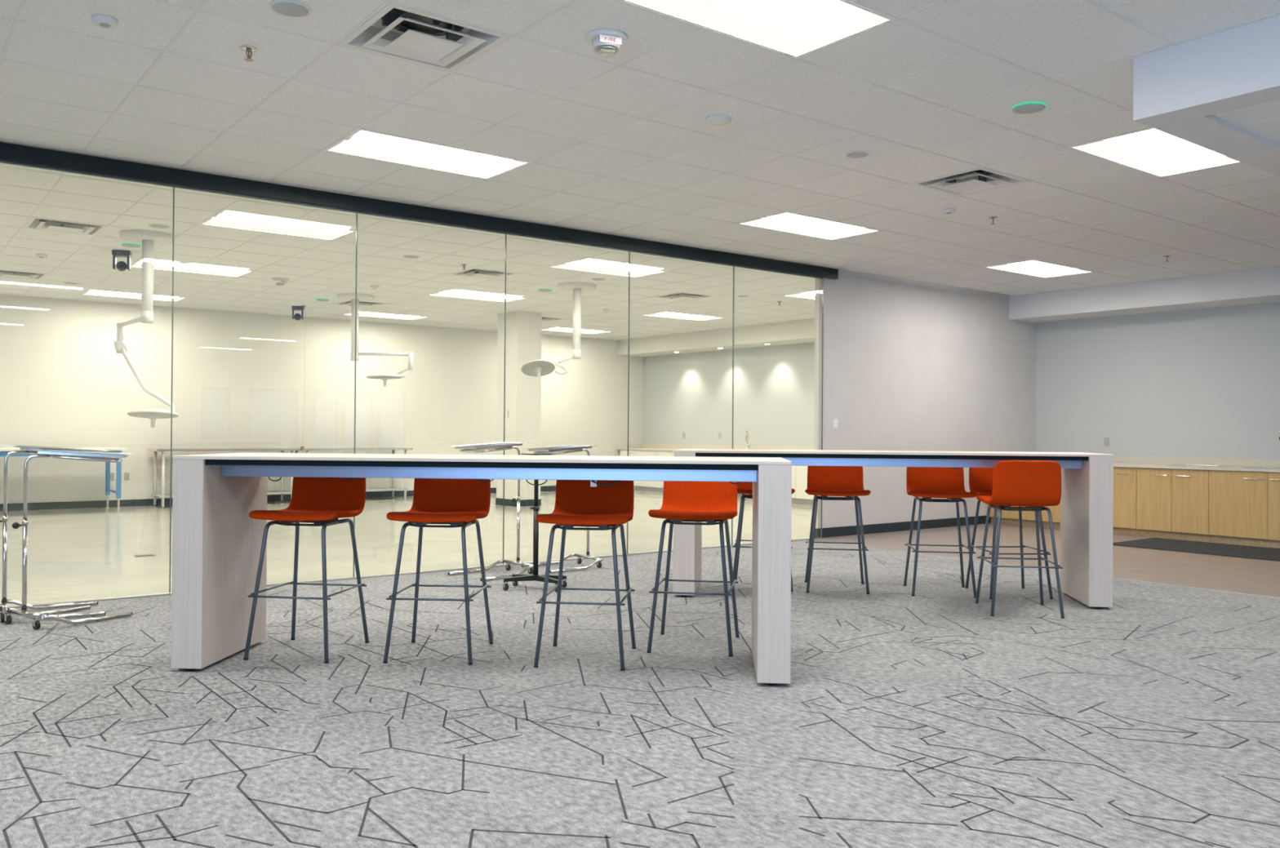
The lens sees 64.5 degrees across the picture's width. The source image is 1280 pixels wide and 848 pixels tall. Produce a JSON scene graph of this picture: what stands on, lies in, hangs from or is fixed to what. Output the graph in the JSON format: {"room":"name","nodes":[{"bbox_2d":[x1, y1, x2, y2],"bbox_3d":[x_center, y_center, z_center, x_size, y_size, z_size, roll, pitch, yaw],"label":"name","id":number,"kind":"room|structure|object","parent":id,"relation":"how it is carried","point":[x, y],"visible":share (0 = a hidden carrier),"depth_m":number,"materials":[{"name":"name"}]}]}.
{"room":"break room","nodes":[
{"label":"break room","id":0,"kind":"room"},
{"bbox_2d":[0,294,643,503],"bbox_3d":[-6.994,-0.402,15.402,18.060,3.240,0.150,1,0,-38],"label":"wall","id":1,"kind":"structure","parent":0,"point":[238,378],"depth_m":16.01,"materials":[{"name":"white paint"}]},
{"bbox_2d":[0,485,555,511],"bbox_3d":[-7.194,1.165,15.145,17.060,0.100,0.012,1,0,-38],"label":"baseboard","id":2,"kind":"structure","parent":1,"relation":"attached to","point":[147,502],"depth_m":14.85,"materials":[{"name":"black rubber"}]},
{"bbox_2d":[0,489,813,606],"bbox_3d":[-4.298,1.215,11.866,17.660,0.001,8.740,1,0,-38],"label":"floor","id":3,"kind":"structure","parent":0,"point":[73,554],"depth_m":10.28,"materials":[{"name":"white plastic"}]},
{"bbox_2d":[0,447,126,512],"bbox_3d":[-8.767,0.755,13.169,3.650,0.873,0.870,1,0,-38],"label":"work table","id":4,"kind":"object","parent":3,"relation":"on","point":[3,451],"visible":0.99,"depth_m":13.90,"materials":[{"name":"white"}]},
{"bbox_2d":[146,448,300,508],"bbox_3d":[-6.288,0.797,15.382,2.060,0.852,0.620,1,0,-38],"label":"steel table","id":5,"kind":"object","parent":3,"relation":"on","point":[162,495],"visible":0.79,"depth_m":15.00,"materials":[{"name":"silver metal"}]},
{"bbox_2d":[151,490,292,497],"bbox_3d":[-6.290,1.058,15.380,1.960,0.020,0.540,1,0,-38],"label":"shelf","id":6,"kind":"object","parent":5,"relation":"attached to","point":[161,495],"depth_m":15.52,"materials":[{"name":"grey metal"}]},
{"bbox_2d":[295,447,413,498],"bbox_3d":[-4.713,0.816,16.591,1.850,0.852,0.620,1,0,-38],"label":"steel table","id":7,"kind":"object","parent":3,"relation":"on","point":[393,488],"visible":0.57,"depth_m":16.68,"materials":[{"name":"silver metal"}]},
{"bbox_2d":[365,487,408,491],"bbox_3d":[-4.715,1.077,16.590,1.750,0.020,0.540,1,0,-38],"label":"shelf","id":8,"kind":"object","parent":7,"relation":"attached to","point":[393,489],"depth_m":16.85,"materials":[{"name":"grey metal"}]},
{"bbox_2d":[620,449,671,492],"bbox_3d":[0.320,0.907,19.787,0.652,0.784,1.596,1,0,-38],"label":"base cabinet","id":9,"kind":"object","parent":3,"relation":"on","point":[648,486],"visible":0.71,"depth_m":19.56,"materials":[{"name":"white"}]},
{"bbox_2d":[737,465,798,503],"bbox_3d":[2.269,0.904,17.249,0.652,0.784,1.596,1,0,-38],"label":"base cabinet","id":10,"kind":"object","parent":3,"relation":"on","point":[794,500],"visible":0.04,"depth_m":16.48,"materials":[{"name":"white"}]},
{"bbox_2d":[795,466,813,505],"bbox_3d":[3.244,0.903,15.980,0.652,0.784,1.596,1,0,-38],"label":"base cabinet","id":11,"kind":"object","parent":3,"relation":"on","point":[803,498],"visible":0.03,"depth_m":16.32,"materials":[{"name":"white"}]},
{"bbox_3d":[4.218,0.902,14.711,0.652,0.784,1.596,1,0,-38],"label":"base cabinet","id":12,"kind":"object","parent":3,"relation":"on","visible":0},
{"bbox_2d":[617,443,813,451],"bbox_3d":[2.260,0.451,17.294,0.659,0.120,8.080,1,0,-38],"label":"countertop","id":13,"kind":"structure","parent":12,"relation":"on","point":[646,446],"depth_m":19.22,"materials":[{"name":"beige laminate"}]},
{"bbox_2d":[0,163,815,340],"bbox_3d":[-4.571,-1.774,11.742,17.020,0.023,8.610,1,0,-38],"label":"ceiling","id":14,"kind":"structure","parent":0,"point":[314,268],"depth_m":11.46,"materials":[{"name":"tile"}]},
{"bbox_2d":[0,270,47,279],"bbox_3d":[-7.431,-1.846,12.081,0.590,0.186,0.590,1,0,-38],"label":"ceiling vent","id":15,"kind":"object","parent":14,"relation":"in","point":[4,273],"visible":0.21,"depth_m":12.13,"materials":[{"name":"grey metal"}]},
{"bbox_2d":[22,217,106,235],"bbox_3d":[-5.204,-1.849,9.180,0.590,0.186,0.590,1,0,-38],"label":"ceiling vent","id":16,"kind":"object","parent":14,"relation":"in","point":[39,224],"visible":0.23,"depth_m":9.22,"materials":[{"name":"grey metal"}]},
{"bbox_2d":[82,289,141,298],"bbox_3d":[-7.153,-1.792,13.827,0.726,0.050,0.588,1,0,-38],"label":"ceiling light","id":17,"kind":"object","parent":14,"relation":"attached to","point":[114,294],"depth_m":13.92,"materials":[{"name":"white plastic"}]},
{"bbox_2d":[88,289,178,298],"bbox_3d":[-6.966,-1.794,13.975,1.107,0.042,0.330,1,0,-38],"label":"diffuser","id":18,"kind":"object","parent":17,"relation":"attached to","point":[97,291],"depth_m":13.87,"materials":[{"name":"white plastic"}]},
{"bbox_2d":[111,249,131,271],"bbox_3d":[-5.331,-1.676,10.432,0.170,0.207,0.142,1,0,-20],"label":"ceiling camera","id":19,"kind":"object","parent":14,"relation":"attached to","point":[120,265],"visible":1,"depth_m":10.39,"materials":[{"name":"grey plastic"}]},
{"bbox_2d":[113,229,179,427],"bbox_3d":[-4.848,-0.872,9.862,0.542,1.815,1.272,1,0,-38],"label":"lamp","id":20,"kind":"object","parent":14,"relation":"hanging from","point":[148,238],"visible":0.96,"depth_m":9.51,"materials":[{"name":"white plastic"}]},
{"bbox_2d":[130,259,252,276],"bbox_3d":[-5.109,-1.792,11.558,1.191,0.050,0.582,1,0,-38],"label":"ceiling light","id":21,"kind":"object","parent":14,"relation":"attached to","point":[157,265],"visible":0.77,"depth_m":11.68,"materials":[{"name":"white plastic"}]},
{"bbox_2d":[137,260,244,273],"bbox_3d":[-5.109,-1.796,11.558,1.107,0.042,0.330,1,0,-38],"label":"diffuser","id":22,"kind":"object","parent":21,"relation":"attached to","point":[161,264],"depth_m":11.56,"materials":[{"name":"white plastic"}]},
{"bbox_2d":[200,213,354,239],"bbox_3d":[-3.253,-1.795,9.141,1.191,0.050,0.582,1,0,-38],"label":"ceiling light","id":23,"kind":"object","parent":14,"relation":"attached to","point":[226,220],"visible":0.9,"depth_m":9.20,"materials":[{"name":"white plastic"}]},
{"bbox_2d":[212,213,343,235],"bbox_3d":[-3.253,-1.799,9.141,1.107,0.042,0.330,1,0,-38],"label":"diffuser","id":24,"kind":"object","parent":23,"relation":"attached to","point":[228,218],"depth_m":9.10,"materials":[{"name":"white plastic"}]},
{"bbox_2d":[333,300,386,307],"bbox_3d":[-4.047,-1.805,14.680,0.590,0.186,0.590,1,0,-38],"label":"ceiling vent","id":25,"kind":"object","parent":14,"relation":"in","point":[362,304],"visible":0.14,"depth_m":14.72,"materials":[{"name":"grey"}]},
{"bbox_2d":[337,293,413,386],"bbox_3d":[-3.595,-1.128,13.761,1.030,1.234,0.500,0,0,-1],"label":"lamp","id":26,"kind":"object","parent":14,"relation":"hanging from","point":[344,296],"visible":0.99,"depth_m":13.73,"materials":[{"name":"white plastic"}]},
{"bbox_2d":[343,311,427,319],"bbox_3d":[-4.065,-1.755,16.203,1.191,0.050,0.582,1,0,-38],"label":"ceiling light","id":27,"kind":"object","parent":14,"relation":"attached to","point":[361,313],"visible":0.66,"depth_m":16.35,"materials":[{"name":"white plastic"}]},
{"bbox_2d":[359,311,419,317],"bbox_3d":[-4.065,-1.759,16.203,1.107,0.042,0.330,1,0,-38],"label":"diffuser","id":28,"kind":"object","parent":27,"relation":"attached to","point":[362,313],"depth_m":16.21,"materials":[{"name":"white plastic"}]},
{"bbox_2d":[428,290,525,302],"bbox_3d":[-2.208,-1.757,13.786,1.191,0.050,0.582,1,0,-38],"label":"ceiling light","id":29,"kind":"object","parent":14,"relation":"attached to","point":[446,293],"visible":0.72,"depth_m":13.87,"materials":[{"name":"white plastic"}]},
{"bbox_2d":[440,290,516,299],"bbox_3d":[-2.208,-1.761,13.786,1.107,0.042,0.330,1,0,-38],"label":"diffuser","id":30,"kind":"object","parent":29,"relation":"attached to","point":[447,291],"depth_m":13.78,"materials":[{"name":"white plastic"}]},
{"bbox_2d":[449,268,517,279],"bbox_3d":[-1.819,-1.808,11.779,0.590,0.186,0.590,1,0,-38],"label":"ceiling vent","id":31,"kind":"object","parent":14,"relation":"in","point":[473,273],"visible":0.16,"depth_m":11.80,"materials":[{"name":"grey metal"}]},
{"bbox_2d":[542,327,573,332],"bbox_3d":[-1.376,-1.722,18.262,0.660,0.050,0.586,1,0,-38],"label":"ceiling light","id":32,"kind":"object","parent":14,"relation":"attached to","point":[571,330],"depth_m":18.41,"materials":[{"name":"white plastic"}]},
{"bbox_2d":[551,327,602,332],"bbox_3d":[-1.164,-1.724,18.431,1.107,0.042,0.330,1,0,-38],"label":"diffuser","id":33,"kind":"object","parent":32,"relation":"attached to","point":[557,328],"depth_m":18.48,"materials":[{"name":"white plastic"}]},
{"bbox_2d":[520,281,596,377],"bbox_3d":[-1.007,-1.154,12.630,0.926,1.160,0.482,0,0,6],"label":"lamp","id":34,"kind":"object","parent":14,"relation":"hanging from","point":[538,368],"visible":1,"depth_m":12.57,"materials":[{"name":"white plastic"}]},
{"bbox_2d":[551,260,666,277],"bbox_3d":[-0.352,-1.760,11.368,1.191,0.050,0.582,1,0,-38],"label":"ceiling light","id":35,"kind":"object","parent":14,"relation":"attached to","point":[580,265],"visible":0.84,"depth_m":11.45,"materials":[{"name":"white plastic"}]},
{"bbox_2d":[567,260,653,273],"bbox_3d":[-0.352,-1.764,11.368,1.107,0.042,0.330,1,0,-38],"label":"diffuser","id":36,"kind":"object","parent":35,"relation":"attached to","point":[580,263],"depth_m":11.35,"materials":[{"name":"white plastic"}]},
{"bbox_2d":[644,311,723,320],"bbox_3d":[0.692,-1.722,16.014,1.191,0.050,0.582,1,0,-38],"label":"ceiling light","id":37,"kind":"object","parent":14,"relation":"attached to","point":[666,314],"visible":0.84,"depth_m":16.14,"materials":[{"name":"white plastic"}]},
{"bbox_2d":[658,311,714,318],"bbox_3d":[0.692,-1.726,16.014,1.107,0.042,0.330,1,0,-38],"label":"diffuser","id":38,"kind":"object","parent":37,"relation":"attached to","point":[662,313],"depth_m":16.04,"materials":[{"name":"white plastic"}]},
{"bbox_2d":[654,292,713,300],"bbox_3d":[0.598,-1.779,13.635,0.590,0.186,0.590,1,0,-38],"label":"ceiling vent","id":39,"kind":"object","parent":14,"relation":"in","point":[682,295],"visible":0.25,"depth_m":13.64,"materials":[{"name":"grey"}]},
{"bbox_2d":[0,141,1035,528],"bbox_3d":[-1.109,-0.402,8.889,16.260,3.240,0.130,1,0,-38],"label":"wall","id":40,"kind":"structure","parent":0,"point":[908,365],"depth_m":12.15,"materials":[{"name":"white paint"}]},
{"bbox_2d":[814,515,991,537],"bbox_3d":[3.231,1.218,12.169,3.268,0.105,0.072,1,0,-38],"label":"baseboard","id":41,"kind":"structure","parent":40,"relation":"attached to","point":[945,522],"depth_m":11.93,"materials":[{"name":"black rubber"}]},
{"bbox_2d":[496,311,542,499],"bbox_3d":[-1.883,-0.231,15.771,0.440,2.977,0.590,1,0,-38],"label":"wall column","id":42,"kind":"structure","parent":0,"point":[523,329],"depth_m":15.56,"materials":[{"name":"white paint"}]},
{"bbox_2d":[495,497,541,506],"bbox_3d":[-1.893,1.207,15.762,0.456,0.100,0.606,1,0,-38],"label":"baseboard","id":43,"kind":"structure","parent":42,"relation":"attached to","point":[498,500],"depth_m":15.55,"materials":[{"name":"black rubber"}]},
{"bbox_2d":[0,540,1279,847],"bbox_3d":[2.226,1.181,-0.397,13.070,0.001,18.660,1,0,-38],"label":"floor","id":44,"kind":"structure","parent":0,"point":[929,718],"depth_m":4.08,"materials":[{"name":"grey carpet"}]},
{"bbox_2d":[0,444,108,622],"bbox_3d":[-3.653,0.658,6.301,0.627,1.049,0.465,1,0,-34],"label":"tray stand","id":45,"kind":"object","parent":44,"relation":"on","point":[28,449],"visible":0.74,"depth_m":6.16,"materials":[{"name":"silver metal"}]},
{"bbox_2d":[14,444,108,452],"bbox_3d":[-3.595,0.160,6.315,0.500,0.050,0.360,1,0,-30],"label":"tray","id":46,"kind":"object","parent":45,"relation":"on","point":[28,448],"depth_m":6.22,"materials":[{"name":"silver metal"}]},
{"bbox_2d":[4,448,133,630],"bbox_3d":[-3.364,0.666,6.067,0.701,1.034,0.616,0,0,30],"label":"tray stand","id":47,"kind":"object","parent":44,"relation":"on","point":[99,456],"visible":0.98,"depth_m":5.92,"materials":[{"name":"silver metal"}]},
{"bbox_2d":[31,448,132,457],"bbox_3d":[-3.310,0.175,6.041,0.500,0.050,0.360,1,0,-24],"label":"tray","id":48,"kind":"object","parent":47,"relation":"on","point":[48,453],"depth_m":5.94,"materials":[{"name":"silver metal"}]},
{"bbox_2d":[243,476,368,663],"bbox_3d":[-1.732,0.693,5.335,0.472,0.998,0.538,0,0,8],"label":"bar stool","id":49,"kind":"object","parent":44,"relation":"on","point":[320,501],"visible":0.79,"depth_m":5.48,"materials":[{"name":"orange plastic"}]},
{"bbox_2d":[0,142,838,608],"bbox_3d":[-2.660,-0.288,7.555,12.178,2.972,0.067,1,0,-38],"label":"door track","id":50,"kind":"object","parent":44,"relation":"on","point":[12,153],"visible":0.96,"depth_m":7.91,"materials":[{"name":"black metal"}]},
{"bbox_2d":[0,160,173,187],"bbox_3d":[-3.804,-0.253,6.686,1.331,2.850,0.018,1,0,-38],"label":"rail","id":51,"kind":"object","parent":50,"relation":"attached to","point":[1,162],"visible":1,"depth_m":6.76,"materials":[{"name":"grey metal"}]},
{"bbox_2d":[168,185,356,592],"bbox_3d":[-2.749,-0.240,7.497,1.331,2.850,0.018,1,0,-38],"label":"glass panel","id":52,"kind":"object","parent":50,"relation":"attached to","point":[175,186],"visible":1,"depth_m":7.10,"materials":[{"name":"grey"}]},
{"bbox_2d":[352,211,506,577],"bbox_3d":[-1.694,-0.227,8.307,1.331,2.850,0.018,1,0,-38],"label":"glass panel","id":53,"kind":"object","parent":50,"relation":"attached to","point":[357,212],"visible":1,"depth_m":7.91,"materials":[{"name":"grey"}]},
{"bbox_2d":[502,232,629,564],"bbox_3d":[-0.638,-0.214,9.118,1.331,2.850,0.018,1,0,-38],"label":"glass panel","id":54,"kind":"object","parent":50,"relation":"attached to","point":[507,233],"visible":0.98,"depth_m":8.71,"materials":[{"name":"grey"}]},
{"bbox_2d":[626,250,733,553],"bbox_3d":[0.417,-0.202,9.928,1.331,2.850,0.018,1,0,-38],"label":"glass panel","id":55,"kind":"object","parent":50,"relation":"attached to","point":[629,251],"visible":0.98,"depth_m":9.53,"materials":[{"name":"grey"}]},
{"bbox_2d":[731,265,823,544],"bbox_3d":[1.475,-0.189,10.741,1.337,2.850,0.018,1,0,-38],"label":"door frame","id":56,"kind":"structure","parent":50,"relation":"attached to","point":[734,266],"depth_m":10.70,"materials":[{"name":"grey metal"}]},
{"bbox_2d":[382,478,493,665],"bbox_3d":[-1.038,0.698,5.309,0.472,0.998,0.538,0,0,3],"label":"bar stool","id":57,"kind":"object","parent":44,"relation":"on","point":[457,503],"visible":0.77,"depth_m":5.47,"materials":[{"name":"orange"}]},
{"bbox_2d":[170,453,791,685],"bbox_3d":[-0.748,0.680,5.085,2.934,1.032,0.700,0,0,4],"label":"table","id":58,"kind":"object","parent":44,"relation":"on","point":[216,544],"visible":1,"depth_m":4.84,"materials":[{"name":"white laminate"}]},
{"bbox_2d":[448,442,533,581],"bbox_3d":[-1.181,0.680,8.117,0.579,1.064,0.465,1,-1,-45],"label":"tray stand","id":59,"kind":"object","parent":44,"relation":"on","point":[495,446],"visible":0.9,"depth_m":8.21,"materials":[{"name":"silver metal"}]},
{"bbox_2d":[451,442,527,449],"bbox_3d":[-1.208,0.173,8.099,0.506,0.050,0.369,1,-1,-45],"label":"tray","id":60,"kind":"object","parent":59,"relation":"on","point":[495,446],"depth_m":8.10,"materials":[{"name":"silver metal"}]},
{"bbox_2d":[502,453,567,592],"bbox_3d":[-0.760,0.715,7.443,0.440,0.993,0.276,0,0,10],"label":"pole stand","id":61,"kind":"object","parent":44,"relation":"on","point":[553,579],"visible":0.87,"depth_m":7.41,"materials":[{"name":"black"}]},
{"bbox_2d":[521,444,602,573],"bbox_3d":[-0.655,0.700,8.575,0.582,1.039,0.465,1,0,-38],"label":"tray stand","id":62,"kind":"object","parent":44,"relation":"on","point":[569,448],"visible":0.8,"depth_m":8.60,"materials":[{"name":"silver metal"}]},
{"bbox_2d":[527,444,596,452],"bbox_3d":[-0.672,0.205,8.549,0.513,0.050,0.377,1,0,-38],"label":"tray","id":63,"kind":"object","parent":62,"relation":"on","point":[569,448],"depth_m":8.55,"materials":[{"name":"silver metal"}]},
{"bbox_2d":[533,480,635,670],"bbox_3d":[-0.267,0.703,5.226,0.472,0.998,0.538,0,0,6],"label":"bar stool","id":64,"kind":"object","parent":44,"relation":"on","point":[577,504],"visible":0.79,"depth_m":5.39,"materials":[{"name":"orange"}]},
{"bbox_2d":[646,480,739,656],"bbox_3d":[0.305,0.709,5.557,0.472,0.998,0.538,0,0,9],"label":"bar stool","id":65,"kind":"object","parent":44,"relation":"on","point":[710,503],"visible":0.83,"depth_m":5.71,"materials":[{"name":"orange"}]},
{"bbox_2d":[732,481,795,591],"bbox_3d":[0.935,0.727,7.699,0.472,0.998,0.538,0,0,8],"label":"bar stool","id":66,"kind":"object","parent":44,"relation":"on","point":[745,488],"visible":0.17,"depth_m":7.53,"materials":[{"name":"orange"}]},
{"bbox_2d":[804,466,870,594],"bbox_3d":[1.472,0.731,7.604,0.472,0.998,0.538,0,0,8],"label":"bar stool","id":67,"kind":"object","parent":44,"relation":"on","point":[847,482],"visible":0.81,"depth_m":7.77,"materials":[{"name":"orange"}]},
{"bbox_2d":[672,448,1113,608],"bbox_3d":[1.732,0.712,7.263,2.930,1.032,0.690,0,0,8],"label":"table","id":68,"kind":"object","parent":44,"relation":"on","point":[1086,501],"visible":0.72,"depth_m":7.01,"materials":[{"name":"white wood"}]},
{"bbox_2d":[903,466,977,598],"bbox_3d":[2.204,0.735,7.474,0.472,0.998,0.538,0,0,8],"label":"bar stool","id":69,"kind":"object","parent":44,"relation":"on","point":[927,483],"visible":0.82,"depth_m":7.64,"materials":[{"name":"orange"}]},
{"bbox_2d":[964,467,1053,599],"bbox_3d":[2.683,0.738,7.406,0.472,0.998,0.538,0,0,-2],"label":"bar stool","id":70,"kind":"object","parent":44,"relation":"on","point":[980,479],"visible":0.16,"depth_m":7.58,"materials":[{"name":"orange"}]},
{"bbox_2d":[975,460,1064,618],"bbox_3d":[2.496,0.732,6.682,0.472,0.998,0.538,0,0,7],"label":"bar stool","id":71,"kind":"object","parent":44,"relation":"on","point":[1031,485],"visible":1,"depth_m":6.47,"materials":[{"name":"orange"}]},
{"bbox_2d":[802,539,1279,598],"bbox_3d":[7.413,1.242,3.577,0.018,0.003,18.645,1,0,-38],"label":"trim","id":72,"kind":"structure","parent":44,"relation":"on","point":[802,540],"depth_m":8.14,"materials":[{"name":"grey plastic"}]},
{"bbox_2d":[0,0,1279,295],"bbox_3d":[3.841,-1.785,0.789,17.020,0.023,18.570,1,0,-38],"label":"ceiling","id":73,"kind":"structure","parent":0,"point":[623,144],"depth_m":5.88,"materials":[{"name":"tile"}]},
{"bbox_2d":[91,13,118,28],"bbox_3d":[-2.373,-1.779,4.497,0.104,0.036,0.104,1,0,-38],"label":"sensor","id":74,"kind":"object","parent":73,"relation":"attached to","point":[99,20],"visible":1,"depth_m":4.47,"materials":[{"name":"white plastic"}]},
{"bbox_2d":[268,0,311,17],"bbox_3d":[-1.505,-1.787,4.369,0.176,0.008,0.176,1,0,-38],"label":"ceiling speaker","id":75,"kind":"object","parent":73,"relation":"attached to","point":[291,8],"visible":1,"depth_m":4.35,"materials":[{"name":"white plastic"}]},
{"bbox_2d":[337,3,510,72],"bbox_3d":[-1.007,-1.849,4.716,0.590,0.186,0.590,1,0,-38],"label":"ceiling vent","id":76,"kind":"object","parent":73,"relation":"in","point":[397,32],"visible":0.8,"depth_m":4.76,"materials":[{"name":"white plastic"}]},
{"bbox_2d":[324,129,528,178],"bbox_3d":[-1.396,-1.797,6.723,1.191,0.050,0.582,1,0,-38],"label":"ceiling light","id":77,"kind":"object","parent":73,"relation":"attached to","point":[364,144],"visible":0.9,"depth_m":6.76,"materials":[{"name":"white plastic"}]},
{"bbox_2d":[342,130,512,169],"bbox_3d":[-1.396,-1.801,6.723,1.107,0.042,0.330,1,0,-38],"label":"diffuser","id":78,"kind":"object","parent":77,"relation":"attached to","point":[362,139],"depth_m":6.68,"materials":[{"name":"white plastic"}]},
{"bbox_2d":[585,28,627,57],"bbox_3d":[-0.155,-1.737,4.662,0.198,0.086,0.198,1,0,-20],"label":"fire alarm","id":79,"kind":"object","parent":73,"relation":"attached to","point":[603,41],"visible":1,"depth_m":4.61,"materials":[{"name":"white plastic"}]},
{"bbox_2d":[705,115,731,125],"bbox_3d":[0.454,-1.757,5.873,0.150,0.022,0.150,1,0,-38],"label":"sensor","id":80,"kind":"object","parent":73,"relation":"attached to","point":[714,120],"visible":1,"depth_m":5.84,"materials":[{"name":"white plastic"}]},
{"bbox_2d":[621,0,893,57],"bbox_3d":[0.460,-1.800,4.306,1.191,0.050,0.582,1,0,-38],"label":"ceiling light","id":81,"kind":"object","parent":73,"relation":"attached to","point":[796,28],"visible":1,"depth_m":4.49,"materials":[{"name":"white plastic"}]},
{"bbox_2d":[703,0,864,39],"bbox_3d":[0.460,-1.804,4.306,1.107,0.042,0.330,1,0,-38],"label":"diffuser","id":82,"kind":"object","parent":81,"relation":"attached to","point":[798,19],"depth_m":4.46,"materials":[{"name":"white plastic"}]},
{"bbox_2d":[738,212,880,239],"bbox_3d":[1.505,-1.762,8.951,1.191,0.050,0.582,1,0,-38],"label":"ceiling light","id":83,"kind":"object","parent":73,"relation":"attached to","point":[787,222],"visible":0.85,"depth_m":9.02,"materials":[{"name":"white plastic"}]},
{"bbox_2d":[763,213,864,234],"bbox_3d":[1.505,-1.766,8.951,1.107,0.042,0.330,1,0,-38],"label":"diffuser","id":84,"kind":"object","parent":83,"relation":"attached to","point":[786,219],"depth_m":8.94,"materials":[{"name":"white plastic"}]},
{"bbox_2d":[844,150,870,158],"bbox_3d":[1.411,-1.752,6.596,0.166,0.008,0.166,1,0,-38],"label":"ceiling speaker","id":85,"kind":"object","parent":73,"relation":"attached to","point":[858,153],"visible":1,"depth_m":6.58,"materials":[{"name":"white plastic"}]},
{"bbox_2d":[910,167,1029,195],"bbox_3d":[2.377,-1.808,7.315,0.590,0.186,0.590,1,0,-38],"label":"ceiling vent","id":86,"kind":"object","parent":73,"relation":"in","point":[979,180],"visible":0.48,"depth_m":7.36,"materials":[{"name":"grey metal"}]},
{"bbox_2d":[1012,101,1045,114],"bbox_3d":[2.153,-1.747,5.614,0.175,0.020,0.175,1,0,-38],"label":"ceiling speaker","id":87,"kind":"object","parent":73,"relation":"attached to","point":[1032,107],"visible":1,"depth_m":5.58,"materials":[{"name":"grey plastic"}]},
{"bbox_2d":[985,260,1091,277],"bbox_3d":[4.405,-1.727,11.179,1.191,0.050,0.582,1,0,-38],"label":"ceiling light","id":88,"kind":"object","parent":73,"relation":"attached to","point":[1033,268],"visible":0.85,"depth_m":11.28,"materials":[{"name":"white plastic"}]},
{"bbox_2d":[1008,260,1078,274],"bbox_3d":[4.405,-1.731,11.179,1.107,0.042,0.330,1,0,-38],"label":"diffuser","id":89,"kind":"object","parent":88,"relation":"attached to","point":[1037,266],"depth_m":11.20,"materials":[{"name":"white plastic"}]},
{"bbox_2d":[1069,128,1240,177],"bbox_3d":[3.361,-1.765,6.534,1.191,0.050,0.582,1,0,-38],"label":"ceiling light","id":90,"kind":"object","parent":73,"relation":"attached to","point":[1152,151],"visible":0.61,"depth_m":6.60,"materials":[{"name":"white plastic"}]},
{"bbox_2d":[1105,128,1226,168],"bbox_3d":[3.361,-1.769,6.534,1.107,0.042,0.330,1,0,-38],"label":"diffuser","id":91,"kind":"object","parent":90,"relation":"attached to","point":[1154,145],"depth_m":6.53,"materials":[{"name":"white plastic"}]},
{"bbox_2d":[1133,14,1279,177],"bbox_3d":[5.234,-1.589,4.725,4.374,0.305,3.716,1,0,-38],"label":"ceiling soffit","id":92,"kind":"structure","parent":73,"relation":"attached to","point":[1219,92],"depth_m":4.71,"materials":[{"name":"white paint"}]},
{"bbox_2d":[642,302,1279,459],"bbox_3d":[8.458,-0.328,9.901,0.150,3.240,27.800,1,0,-38],"label":"wall","id":93,"kind":"structure","parent":0,"point":[1199,383],"depth_m":12.99,"materials":[{"name":"grey paint"}]},
{"bbox_2d":[617,318,814,357],"bbox_3d":[2.432,-1.659,17.120,0.640,0.570,8.610,1,0,-38],"label":"ceiling soffit","id":94,"kind":"structure","parent":93,"relation":"attached to","point":[797,331],"depth_m":17.95,"materials":[{"name":"white paint"}]},
{"bbox_2d":[642,443,813,449],"bbox_3d":[2.513,0.439,17.488,0.021,0.090,8.080,1,0,-38],"label":"backsplash","id":95,"kind":"structure","parent":93,"relation":"attached to","point":[644,445],"depth_m":19.00,"materials":[{"name":"beige laminate"}]},
{"bbox_2d":[1008,266,1279,323],"bbox_3d":[10.816,-1.670,6.203,0.640,0.570,18.660,1,0,-38],"label":"ceiling soffit","id":96,"kind":"structure","parent":93,"relation":"attached to","point":[1255,286],"depth_m":11.98,"materials":[{"name":"white paint"}]},
{"bbox_2d":[805,523,1279,597],"bbox_3d":[9.229,1.266,4.981,4.590,0.001,18.660,1,0,-38],"label":"floor","id":97,"kind":"structure","parent":0,"point":[1223,573],"depth_m":9.56,"materials":[{"name":"beige plastic"}]},
{"bbox_2d":[987,504,1044,528],"bbox_3d":[4.948,0.895,12.970,0.655,0.784,0.741,1,0,-38],"label":"base cabinet","id":98,"kind":"object","parent":97,"relation":"on","point":[1008,517],"visible":0.05,"depth_m":12.79,"materials":[{"name":"brown wood"}]},
{"bbox_2d":[1041,466,1138,536],"bbox_3d":[5.533,0.895,12.209,0.655,0.784,1.171,1,0,-38],"label":"base cabinet","id":99,"kind":"object","parent":97,"relation":"on","point":[1124,522],"visible":0.38,"depth_m":11.70,"materials":[{"name":"brown wood"}]},
{"bbox_2d":[1136,467,1211,542],"bbox_3d":[6.129,0.894,11.433,0.655,0.784,0.778,1,0,-38],"label":"base cabinet","id":100,"kind":"object","parent":97,"relation":"on","point":[1171,504],"visible":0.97,"depth_m":11.24,"materials":[{"name":"brown wood"}]},
{"bbox_2d":[1113,455,1279,472],"bbox_3d":[6.461,0.450,11.429,1.139,0.105,5.058,1,0,-38],"label":"countertop","id":101,"kind":"structure","parent":100,"relation":"on","point":[1150,462],"depth_m":11.75,"materials":[{"name":"beige laminate"}]},
{"bbox_2d":[1112,537,1279,561],"bbox_3d":[6.186,1.272,9.919,1.080,0.010,2.800,1,0,-38],"label":"floor mat","id":102,"kind":"object","parent":97,"relation":"on","point":[1177,545],"visible":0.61,"depth_m":10.35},
{"bbox_2d":[1208,470,1279,548],"bbox_3d":[6.719,0.893,10.665,0.655,0.784,1.151,1,0,-38],"label":"base cabinet","id":103,"kind":"object","parent":97,"relation":"on","point":[1244,506],"visible":1,"depth_m":10.66,"materials":[{"name":"brown wood"}]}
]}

